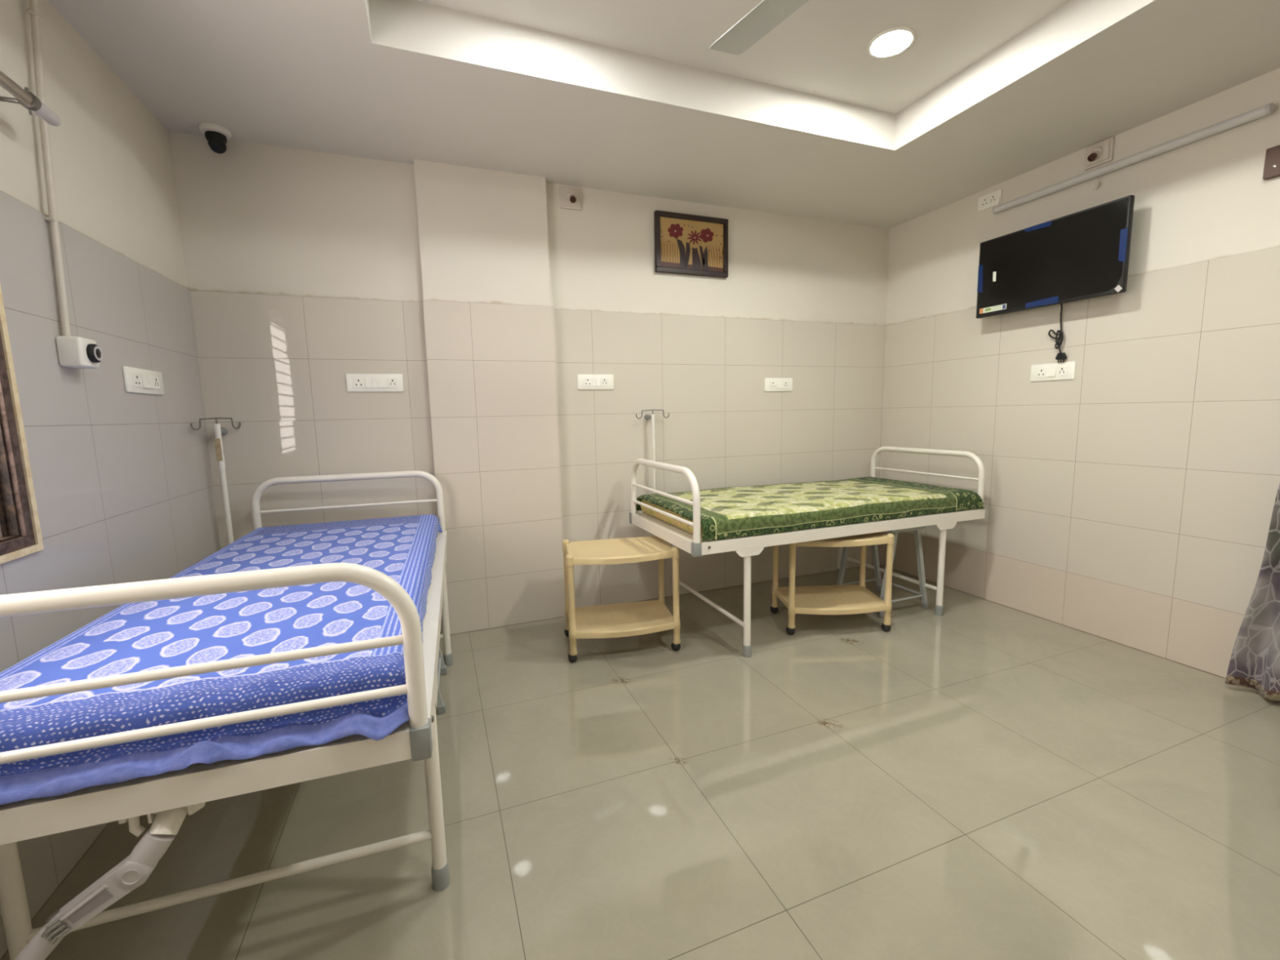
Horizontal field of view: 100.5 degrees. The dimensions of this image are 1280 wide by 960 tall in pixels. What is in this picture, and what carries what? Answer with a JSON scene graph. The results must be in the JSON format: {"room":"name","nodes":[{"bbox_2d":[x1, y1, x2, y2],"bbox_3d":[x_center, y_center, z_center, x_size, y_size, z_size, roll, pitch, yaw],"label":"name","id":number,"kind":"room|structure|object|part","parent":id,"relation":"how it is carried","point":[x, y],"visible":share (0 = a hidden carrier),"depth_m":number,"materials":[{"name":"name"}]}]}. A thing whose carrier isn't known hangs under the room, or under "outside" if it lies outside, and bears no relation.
{"room":"hospital room","nodes":[
{"label":"hospital room","id":0,"kind":"room"},
{"bbox_2d":[0,0,221,959],"bbox_3d":[-1.433,-0.243,0.652,0.160,2.820,3.997,-4,8,-21],"label":"wall","id":1,"kind":"structure","parent":0,"point":[123,483],"depth_m":1.73,"materials":[{"name":"tile"}]},
{"bbox_2d":[0,284,44,564],"bbox_3d":[-1.460,-0.318,0.724,0.172,1.170,1.305,-4,8,-21],"label":"window","id":2,"kind":"structure","parent":1,"relation":"in","point":[20,534],"depth_m":1.36,"materials":[{"name":"beige paint"}]},
{"bbox_3d":[-1.390,-0.322,0.750,0.013,1.134,1.269,-4,8,-21],"label":"frame","id":3,"kind":"part","parent":2,"relation":"part of","materials":[{"name":"paint"}]},
{"bbox_2d":[0,70,61,126],"bbox_3d":[-1.358,-0.895,0.710,0.106,0.082,1.648,-4,8,-21],"label":"curtain rod","id":4,"kind":"object","parent":1,"relation":"attached to","point":[25,98],"visible":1,"depth_m":1.37,"materials":[{"name":"metal"}]},
{"bbox_3d":[-1.311,-0.902,0.675,0.029,0.028,1.550,-4,8,-21],"label":"rod","id":5,"kind":"part","parent":4,"relation":"part of","materials":[{"name":"metal"}]},
{"bbox_2d":[26,0,71,336],"bbox_3d":[-1.730,-0.941,1.556,0.023,1.052,0.116,-4,8,-21],"label":"conduit","id":6,"kind":"object","parent":1,"relation":"attached to","point":[33,11],"visible":0.95,"depth_m":1.54,"materials":[{"name":"white plastic"}]},
{"bbox_2d":[55,336,102,368],"bbox_3d":[-1.682,-0.383,1.604,0.075,0.088,0.090,-4,8,-21],"label":"sensor box","id":7,"kind":"object","parent":1,"relation":"attached to","point":[73,352],"visible":1,"depth_m":1.57,"materials":[{"name":"white plastic"}]},
{"bbox_2d":[122,365,164,395],"bbox_3d":[-1.856,-0.367,1.982,0.017,0.091,0.291,-4,8,-21],"label":"switch plate","id":8,"kind":"object","parent":1,"relation":"attached to","point":[139,380],"visible":1,"depth_m":1.97,"materials":[{"name":"white plastic"}]},
{"bbox_2d":[131,373,142,387],"bbox_3d":[-1.843,-0.365,1.947,0.005,0.050,0.060,-4,8,-21],"label":"socket","id":9,"kind":"object","parent":8,"relation":"attached to","point":[136,378],"depth_m":1.94,"materials":[{"name":"white plastic"}]},
{"bbox_2d":[152,375,159,389],"bbox_3d":[-1.895,-0.381,2.082,0.005,0.050,0.048,-4,8,-21],"label":"socket","id":10,"kind":"object","parent":8,"relation":"attached to","point":[156,379],"depth_m":2.08,"materials":[{"name":"white plastic"}]},
{"bbox_2d":[168,131,888,635],"bbox_3d":[-0.180,-0.601,3.292,4.606,2.820,0.212,-4,8,-21],"label":"wall","id":11,"kind":"structure","parent":0,"point":[305,270],"depth_m":2.99,"materials":[{"name":"tile"}]},
{"bbox_3d":[-1.602,-0.005,2.766,1.002,1.829,0.012,-4,8,-21],"label":"tile panel","id":12,"kind":"part","parent":11,"relation":"part of","materials":[{"name":"beige tile"}]},
{"bbox_2d":[345,373,404,391],"bbox_3d":[-1.381,-0.507,2.777,0.267,0.089,0.017,-4,8,-21],"label":"switch plate","id":13,"kind":"object","parent":11,"relation":"attached to","point":[354,382],"visible":1,"depth_m":2.77,"materials":[{"name":"white plastic"}]},
{"bbox_2d":[351,377,365,387],"bbox_3d":[-1.454,-0.503,2.750,0.060,0.050,0.005,-4,8,-21],"label":"socket","id":14,"kind":"object","parent":13,"relation":"attached to","point":[356,382],"depth_m":2.75,"materials":[{"name":"white plastic"}]},
{"bbox_2d":[387,377,398,387],"bbox_3d":[-1.304,-0.513,2.807,0.048,0.050,0.005,-4,8,-21],"label":"socket","id":15,"kind":"object","parent":13,"relation":"attached to","point":[392,382],"depth_m":2.81,"materials":[{"name":"white plastic"}]},
{"bbox_2d":[559,186,581,210],"bbox_3d":[-0.387,-1.609,3.022,0.125,0.115,0.078,-4,8,-21],"label":"holder","id":16,"kind":"object","parent":11,"relation":"attached to","point":[570,197],"visible":1,"depth_m":3.03,"materials":[{"name":"white plastic"}]},
{"bbox_2d":[567,191,575,200],"bbox_3d":[-0.390,-1.609,3.027,0.048,0.064,0.065,-4,8,-21],"label":"socket","id":17,"kind":"object","parent":16,"relation":"attached to","point":[571,195],"depth_m":3.01,"materials":[{"name":"plastic"}]},
{"bbox_2d":[569,195,576,203],"bbox_3d":[-0.379,-1.585,3.005,0.035,0.039,0.035,-4,8,-21],"label":"bulb socket","id":18,"kind":"object","parent":16,"relation":"attached to","point":[572,198],"depth_m":3.00,"materials":[{"name":"brown plastic"}]},
{"bbox_2d":[577,373,613,389],"bbox_3d":[-0.269,-0.591,3.202,0.227,0.087,0.017,-4,8,-21],"label":"switch plate","id":19,"kind":"object","parent":11,"relation":"attached to","point":[584,381],"visible":1,"depth_m":3.19,"materials":[{"name":"white plastic"}]},
{"bbox_2d":[583,377,591,386],"bbox_3d":[-0.313,-0.587,3.186,0.053,0.049,0.005,-4,8,-21],"label":"socket","id":20,"kind":"object","parent":19,"relation":"attached to","point":[587,381],"depth_m":3.18,"materials":[{"name":"white plastic"}]},
{"bbox_2d":[600,377,608,386],"bbox_3d":[-0.216,-0.594,3.223,0.048,0.049,0.005,-4,8,-21],"label":"socket","id":21,"kind":"object","parent":19,"relation":"attached to","point":[604,381],"depth_m":3.22,"materials":[{"name":"white plastic"}]},
{"bbox_2d":[653,209,728,278],"bbox_3d":[0.328,-1.472,3.338,0.504,0.356,0.030,-4,8,-21],"label":"picture","id":22,"kind":"object","parent":11,"relation":"attached to","point":[686,244],"visible":1,"depth_m":3.33,"materials":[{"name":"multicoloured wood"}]},
{"bbox_2d":[660,216,723,271],"bbox_3d":[0.328,-1.464,3.343,0.492,0.325,0.015,-4,8,-21],"label":"print","id":23,"kind":"object","parent":22,"relation":"attached to","point":[687,243],"depth_m":3.33},
{"bbox_3d":[0.677,-0.163,3.638,2.518,1.829,0.012,-4,8,-21],"label":"tile panel","id":24,"kind":"part","parent":11,"relation":"part of","materials":[{"name":"beige tile"}]},
{"bbox_2d":[764,377,792,391],"bbox_3d":[0.951,-0.656,3.671,0.229,0.089,0.017,-4,8,-21],"label":"switch plate","id":25,"kind":"object","parent":11,"relation":"attached to","point":[771,384],"visible":1,"depth_m":3.66,"materials":[{"name":"white plastic"}]},
{"bbox_2d":[768,381,777,388],"bbox_3d":[0.913,-0.655,3.656,0.063,0.050,0.005,-4,8,-21],"label":"socket","id":26,"kind":"object","parent":25,"relation":"attached to","point":[772,384],"depth_m":3.65,"materials":[{"name":"white plastic"}]},
{"bbox_2d":[782,381,788,388],"bbox_3d":[1.011,-0.662,3.694,0.053,0.050,0.005,-4,8,-21],"label":"socket","id":27,"kind":"object","parent":25,"relation":"attached to","point":[785,384],"depth_m":3.69,"materials":[{"name":"white plastic"}]},
{"bbox_2d":[0,564,1279,959],"bbox_3d":[0.560,1.050,1.657,4.606,0.080,4.135,-4,8,-21],"label":"floor","id":28,"kind":"structure","parent":0,"point":[981,779],"depth_m":1.62,"materials":[{"name":"tile"}]},
{"bbox_2d":[0,470,453,959],"bbox_3d":[-1.134,0.542,1.824,0.880,0.957,1.962,-4,8,-19],"label":"hospital bed","id":29,"kind":"object","parent":28,"relation":"on","point":[166,798],"visible":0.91,"depth_m":0.96,"materials":[{"name":"white metal"}]},
{"bbox_3d":[-1.307,0.831,1.103,0.035,0.500,0.036,-4,8,-19],"label":"leg","id":30,"kind":"part","parent":29,"relation":"part of","materials":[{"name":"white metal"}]},
{"bbox_3d":[-0.910,0.700,0.906,0.137,0.096,0.039,-4,8,-23],"label":"crank arm","id":31,"kind":"part","parent":29,"relation":"part of","materials":[{"name":"grey plastic"}]},
{"bbox_3d":[-0.838,0.335,0.909,0.826,0.018,0.018,-4,8,-19],"label":"rail","id":32,"kind":"part","parent":29,"relation":"part of","materials":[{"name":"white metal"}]},
{"bbox_3d":[-0.836,0.436,0.921,0.826,0.018,0.018,-4,8,-19],"label":"rail","id":33,"kind":"part","parent":29,"relation":"part of","materials":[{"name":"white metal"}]},
{"bbox_3d":[-0.838,0.343,0.910,0.864,0.346,0.035,-4,8,-19],"label":"footboard","id":34,"kind":"part","parent":29,"relation":"part of","materials":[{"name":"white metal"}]},
{"bbox_2d":[190,417,240,545],"bbox_3d":[-1.991,0.028,2.512,0.088,0.641,0.241,-1,7,5],"label":"pole","id":35,"kind":"object","parent":29,"relation":"attached to","point":[219,431],"visible":0.98,"depth_m":2.50,"materials":[{"name":"white metal"}]},
{"bbox_3d":[-1.141,0.436,1.824,0.870,0.058,1.935,-4,8,-19],"label":"frame","id":36,"kind":"part","parent":29,"relation":"part of","materials":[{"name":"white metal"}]},
{"bbox_3d":[-1.451,0.137,2.689,0.864,0.338,0.034,-4,8,-19],"label":"headboard","id":37,"kind":"part","parent":29,"relation":"part of","materials":[{"name":"white metal"}]},
{"bbox_3d":[-1.452,0.131,2.688,0.826,0.014,0.014,-4,8,-19],"label":"rail","id":38,"kind":"part","parent":29,"relation":"part of","materials":[{"name":"white metal"}]},
{"bbox_3d":[-0.529,0.782,1.365,0.035,0.500,0.036,-4,8,-19],"label":"leg","id":39,"kind":"part","parent":29,"relation":"part of","materials":[{"name":"white metal"}]},
{"bbox_3d":[-0.959,0.635,2.610,0.035,0.500,0.036,-4,8,-19],"label":"leg","id":40,"kind":"part","parent":29,"relation":"part of","materials":[{"name":"white metal"}]},
{"bbox_3d":[-1.147,0.358,1.805,0.785,0.104,1.810,-4,8,-19],"label":"mattress","id":41,"kind":"object","parent":29,"relation":"on","visible":0},
{"bbox_2d":[0,514,442,804],"bbox_3d":[-1.137,0.352,1.780,0.851,0.110,1.926,-4,8,-19],"label":"sheet","id":42,"kind":"object","parent":41,"relation":"on","point":[138,637],"visible":0.85,"depth_m":1.09,"materials":[{"name":"blue fabric"}]},
{"bbox_2d":[436,646,447,714],"bbox_3d":[-1.057,0.696,2.295,0.384,0.531,0.400,-4,8,-19],"label":"stool","id":43,"kind":"object","parent":28,"relation":"on","point":[442,668],"visible":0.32,"depth_m":2.32,"materials":[{"name":"grey paint"}]},
{"bbox_3d":[-0.877,0.706,2.169,0.114,0.475,0.025,-4,8,-19],"label":"leg","id":44,"kind":"part","parent":43,"relation":"part of","materials":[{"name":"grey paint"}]},
{"bbox_3d":[-0.992,0.666,2.503,0.114,0.475,0.025,-4,8,-19],"label":"leg","id":45,"kind":"part","parent":43,"relation":"part of","materials":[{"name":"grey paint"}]},
{"bbox_2d":[561,536,680,662],"bbox_3d":[-0.108,0.604,2.810,0.577,0.546,0.383,-3,7,-11],"label":"rolling cart","id":46,"kind":"object","parent":28,"relation":"on","point":[634,618],"visible":0.96,"depth_m":2.72,"materials":[{"name":"beige plastic"}]},
{"bbox_3d":[-0.398,0.576,2.915,0.042,0.504,0.042,-3,7,-11],"label":"post","id":47,"kind":"part","parent":46,"relation":"part of","materials":[{"name":"beige plastic"}]},
{"bbox_3d":[-0.335,0.613,2.608,0.042,0.504,0.042,-3,7,-11],"label":"post","id":48,"kind":"part","parent":46,"relation":"part of","materials":[{"name":"beige plastic"}]},
{"bbox_2d":[564,536,673,564],"bbox_3d":[-0.110,0.366,2.778,0.538,0.038,0.378,-3,7,-11],"label":"shelf","id":49,"kind":"object","parent":46,"relation":"attached to","point":[633,549],"depth_m":2.71,"materials":[{"name":"beige plastic"}]},
{"bbox_2d":[568,600,675,638],"bbox_3d":[-0.102,0.737,2.825,0.538,0.038,0.378,-3,7,-11],"label":"shelf","id":50,"kind":"object","parent":46,"relation":"attached to","point":[634,618],"depth_m":2.77,"materials":[{"name":"beige plastic"}]},
{"bbox_3d":[0.122,0.552,3.018,0.042,0.504,0.042,-3,7,-11],"label":"post","id":51,"kind":"part","parent":46,"relation":"part of","materials":[{"name":"beige plastic"}]},
{"bbox_3d":[0.184,0.589,2.711,0.042,0.504,0.042,-3,7,-11],"label":"post","id":52,"kind":"part","parent":46,"relation":"part of","materials":[{"name":"beige plastic"}]},
{"bbox_2d":[629,446,985,657],"bbox_3d":[0.996,0.320,3.235,1.938,0.957,0.880,-4,8,-21],"label":"hospital bed","id":53,"kind":"object","parent":28,"relation":"on","point":[746,547],"visible":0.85,"depth_m":2.84,"materials":[{"name":"white metal"}]},
{"bbox_2d":[635,409,669,493],"bbox_3d":[0.074,-0.102,3.363,0.242,0.681,0.076,-5,8,-26],"label":"pole","id":54,"kind":"object","parent":53,"relation":"attached to","point":[651,416],"visible":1,"depth_m":3.31,"materials":[{"name":"white metal"}]},
{"bbox_3d":[0.111,0.070,2.854,0.018,0.018,0.826,-4,8,-21],"label":"rail","id":55,"kind":"part","parent":53,"relation":"part of","materials":[{"name":"white metal"}]},
{"bbox_3d":[0.113,0.172,2.867,0.018,0.018,0.826,-4,8,-21],"label":"rail","id":56,"kind":"part","parent":53,"relation":"part of","materials":[{"name":"white metal"}]},
{"bbox_3d":[0.111,0.078,2.855,0.035,0.346,0.864,-4,8,-21],"label":"footboard","id":57,"kind":"part","parent":53,"relation":"part of","materials":[{"name":"white metal"}]},
{"bbox_2d":[640,499,702,537],"bbox_3d":[0.992,0.138,3.208,1.828,0.100,0.832,-4,8,-21],"label":"mattress","id":58,"kind":"object","parent":53,"relation":"on","point":[677,523],"visible":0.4,"depth_m":2.86,"materials":[{"name":"beige fabric"}]},
{"bbox_2d":[636,476,984,542],"bbox_3d":[1.004,0.124,3.210,1.874,0.122,0.901,-4,8,-21],"label":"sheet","id":59,"kind":"object","parent":58,"relation":"on","point":[731,512],"visible":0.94,"depth_m":2.92,"materials":[{"name":"green fabric"}]},
{"bbox_3d":[0.532,0.600,2.639,0.036,0.500,0.035,-4,8,-21],"label":"leg","id":60,"kind":"part","parent":53,"relation":"part of","materials":[{"name":"white metal"}]},
{"bbox_3d":[0.996,0.215,3.222,1.935,0.058,0.870,-4,8,-21],"label":"frame","id":61,"kind":"part","parent":53,"relation":"part of","materials":[{"name":"white metal"}]},
{"bbox_3d":[1.463,0.425,3.877,0.036,0.500,0.035,-4,8,-21],"label":"leg","id":62,"kind":"part","parent":53,"relation":"part of","materials":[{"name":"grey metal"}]},
{"bbox_3d":[1.872,-0.046,3.539,0.014,0.014,0.826,-4,8,-21],"label":"rail","id":63,"kind":"part","parent":53,"relation":"part of","materials":[{"name":"white metal"}]},
{"bbox_3d":[1.872,-0.041,3.540,0.034,0.338,0.864,-4,8,-21],"label":"headboard","id":64,"kind":"part","parent":53,"relation":"part of","materials":[{"name":"white metal"}]},
{"bbox_3d":[1.764,0.514,3.117,0.036,0.500,0.035,-4,8,-21],"label":"leg","id":65,"kind":"part","parent":53,"relation":"part of","materials":[{"name":"white metal"}]},
{"bbox_2d":[769,532,894,635],"bbox_3d":[1.081,0.550,3.038,0.577,0.546,0.383,-1,7,-2],"label":"rolling cart","id":66,"kind":"object","parent":28,"relation":"on","point":[819,599],"visible":0.84,"depth_m":2.91,"materials":[{"name":"beige plastic"}]},
{"bbox_3d":[0.813,0.516,3.189,0.042,0.504,0.042,-1,7,-2],"label":"post","id":67,"kind":"part","parent":66,"relation":"part of","materials":[{"name":"beige plastic"}]},
{"bbox_3d":[0.823,0.555,2.877,0.042,0.504,0.042,-1,7,-2],"label":"post","id":68,"kind":"part","parent":66,"relation":"part of","materials":[{"name":"beige plastic"}]},
{"bbox_2d":[775,585,886,614],"bbox_3d":[1.086,0.683,3.053,0.538,0.038,0.378,-1,7,-2],"label":"shelf","id":69,"kind":"object","parent":66,"relation":"attached to","point":[819,599],"depth_m":2.99,"materials":[{"name":"beige plastic"}]},
{"bbox_2d":[795,532,888,546],"bbox_3d":[1.078,0.312,3.006,0.538,0.038,0.378,-1,7,-2],"label":"shelf","id":70,"kind":"object","parent":66,"relation":"attached to","point":[876,538],"depth_m":2.83,"materials":[{"name":"beige plastic"}]},
{"bbox_3d":[1.343,0.502,3.205,0.042,0.504,0.042,-1,7,-2],"label":"post","id":71,"kind":"part","parent":66,"relation":"part of","materials":[{"name":"beige plastic"}]},
{"bbox_3d":[1.353,0.541,2.892,0.042,0.504,0.042,-1,7,-2],"label":"post","id":72,"kind":"part","parent":66,"relation":"part of","materials":[{"name":"beige plastic"}]},
{"bbox_2d":[836,525,928,617],"bbox_3d":[1.509,0.512,3.328,0.384,0.531,0.400,-4,8,-21],"label":"stool","id":73,"kind":"object","parent":28,"relation":"on","point":[924,604],"visible":0.58,"depth_m":3.23,"materials":[{"name":"grey paint"}]},
{"bbox_3d":[1.324,0.499,3.446,0.114,0.475,0.025,-4,8,-21],"label":"leg","id":74,"kind":"part","parent":73,"relation":"part of","materials":[{"name":"grey paint"}]},
{"bbox_3d":[1.565,0.482,3.539,0.114,0.475,0.025,-4,8,-21],"label":"leg","id":75,"kind":"part","parent":73,"relation":"part of","materials":[{"name":"grey paint"}]},
{"bbox_3d":[1.452,0.538,3.117,0.114,0.475,0.025,-4,8,-21],"label":"leg","id":76,"kind":"part","parent":73,"relation":"part of","materials":[{"name":"grey paint"}]},
{"bbox_3d":[1.504,0.264,3.297,0.260,0.030,0.400,-4,8,-21],"label":"seat","id":77,"kind":"part","parent":73,"relation":"part of","materials":[{"name":"grey paint"}]},
{"bbox_3d":[1.694,0.521,3.209,0.114,0.475,0.025,-4,8,-21],"label":"leg","id":78,"kind":"part","parent":73,"relation":"part of","materials":[{"name":"grey paint"}]},
{"bbox_2d":[48,0,1279,228],"bbox_3d":[0.504,-1.599,1.324,4.606,0.220,4.135,-4,8,-21],"label":"ceiling","id":79,"kind":"structure","parent":0,"point":[626,96],"depth_m":2.20,"materials":[{"name":"paint"}]},
{"bbox_2d":[198,122,231,153],"bbox_3d":[-1.900,-1.518,2.387,0.116,0.103,0.116,-4,8,-21],"label":"security camera","id":80,"kind":"object","parent":79,"relation":"attached to","point":[216,135],"visible":1,"depth_m":2.36,"materials":[{"name":"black plastic"}]},
{"bbox_2d":[709,0,808,54],"bbox_3d":[0.635,-1.520,1.417,0.983,0.305,0.975,-4,8,-21],"label":"ceiling fan","id":81,"kind":"object","parent":79,"relation":"hanging from","point":[767,15],"visible":1,"depth_m":1.68,"materials":[{"name":"metal"}]},
{"bbox_2d":[867,26,915,57],"bbox_3d":[1.018,-1.770,2.156,0.176,0.008,0.176,-4,8,-21],"label":"recessed light","id":82,"kind":"object","parent":79,"relation":"in","point":[891,42],"visible":1,"depth_m":2.15,"materials":[{"name":"white plastic"}]},
{"bbox_2d":[871,31,911,55],"bbox_3d":[1.018,-1.769,2.156,0.147,0.002,0.147,-4,8,-21],"label":"diffuser","id":83,"kind":"object","parent":82,"relation":"attached to","point":[886,42],"depth_m":2.15,"materials":[{"name":"white plastic"}]},
{"bbox_2d":[877,67,1279,678],"bbox_3d":[2.631,-0.525,2.207,0.150,2.820,3.997,-4,8,-21],"label":"wall","id":84,"kind":"structure","parent":0,"point":[1129,500],"depth_m":2.64,"materials":[{"name":"tile"}]},
{"bbox_2d":[977,188,1002,211],"bbox_3d":[2.099,-1.679,3.196,0.012,0.080,0.145,-4,8,-21],"label":"switch plate","id":85,"kind":"object","parent":84,"relation":"attached to","point":[992,199],"visible":1,"depth_m":3.19,"materials":[{"name":"white plastic"}]},
{"bbox_2d":[981,196,989,207],"bbox_3d":[2.087,-1.681,3.218,0.005,0.043,0.048,-4,8,-21],"label":"socket","id":86,"kind":"object","parent":85,"relation":"attached to","point":[984,200],"depth_m":3.22,"materials":[{"name":"white plastic"}]},
{"bbox_2d":[989,193,997,204],"bbox_3d":[2.106,-1.676,3.172,0.005,0.043,0.048,-4,8,-21],"label":"socket","id":87,"kind":"object","parent":85,"relation":"attached to","point":[993,197],"depth_m":3.17,"materials":[{"name":"white plastic"}]},
{"bbox_2d":[1030,360,1075,382],"bbox_3d":[2.265,-0.593,2.916,0.017,0.094,0.227,-4,8,-21],"label":"switch plate","id":88,"kind":"object","parent":84,"relation":"attached to","point":[1066,370],"visible":1,"depth_m":2.91,"materials":[{"name":"white plastic"}]},
{"bbox_2d":[1035,367,1046,377],"bbox_3d":[2.244,-0.600,2.972,0.005,0.050,0.053,-4,8,-21],"label":"socket","id":89,"kind":"object","parent":88,"relation":"attached to","point":[1040,371],"depth_m":2.97,"materials":[{"name":"white plastic"}]},
{"bbox_2d":[1056,365,1067,376],"bbox_3d":[2.281,-0.589,2.875,0.005,0.050,0.053,-4,8,-21],"label":"socket","id":90,"kind":"object","parent":88,"relation":"attached to","point":[1061,371],"depth_m":2.87,"materials":[{"name":"white plastic"}]},
{"bbox_2d":[976,195,1134,362],"bbox_3d":[2.207,-1.002,2.870,0.130,0.733,0.736,-4,8,-21],"label":"television","id":91,"kind":"object","parent":84,"relation":"attached to","point":[1084,254],"visible":1,"depth_m":2.76,"materials":[{"name":"black plastic"}]},
{"bbox_3d":[2.231,-0.834,2.867,0.058,0.319,0.079,-4,8,-21],"label":"power cord","id":92,"kind":"part","parent":91,"relation":"part of","materials":[{"name":"black plastic"}]},
{"bbox_2d":[1084,136,1115,170],"bbox_3d":[2.277,-1.634,2.659,0.078,0.110,0.122,-4,8,-21],"label":"holder","id":93,"kind":"object","parent":84,"relation":"attached to","point":[1100,153],"visible":1,"depth_m":2.65,"materials":[{"name":"white plastic"}]},
{"bbox_2d":[1087,152,1097,161],"bbox_3d":[2.257,-1.611,2.654,0.035,0.039,0.035,-4,8,-21],"label":"bulb socket","id":94,"kind":"object","parent":93,"relation":"attached to","point":[1092,157],"depth_m":2.65,"materials":[{"name":"brown plastic"}]},
{"bbox_2d":[1090,146,1102,159],"bbox_3d":[2.283,-1.634,2.662,0.065,0.064,0.048,-4,8,-21],"label":"socket","id":95,"kind":"object","parent":93,"relation":"attached to","point":[1096,152],"depth_m":2.65,"materials":[{"name":"white plastic"}]},
{"bbox_2d":[991,102,1275,213],"bbox_3d":[2.302,-1.542,2.621,0.062,0.176,1.132,-4,8,-21],"label":"tube light","id":96,"kind":"object","parent":84,"relation":"attached to","point":[1265,110],"visible":1,"depth_m":2.46,"materials":[{"name":"grey plastic"}]},
{"bbox_2d":[1262,145,1279,180],"bbox_3d":[2.732,-1.195,1.507,0.099,0.116,1.350,-4,8,-21],"label":"board","id":97,"kind":"object","parent":84,"relation":"attached to","point":[1272,163],"visible":1,"depth_m":2.12,"materials":[{"name":"brown wood"}]},
{"bbox_2d":[1225,483,1279,700],"bbox_3d":[2.712,-0.097,1.590,0.076,2.089,1.210,-4,8,-21],"label":"curtain","id":98,"kind":"object","parent":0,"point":[1255,660],"visible":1,"depth_m":2.17,"materials":[{"name":"grey fabric"}]}
]}

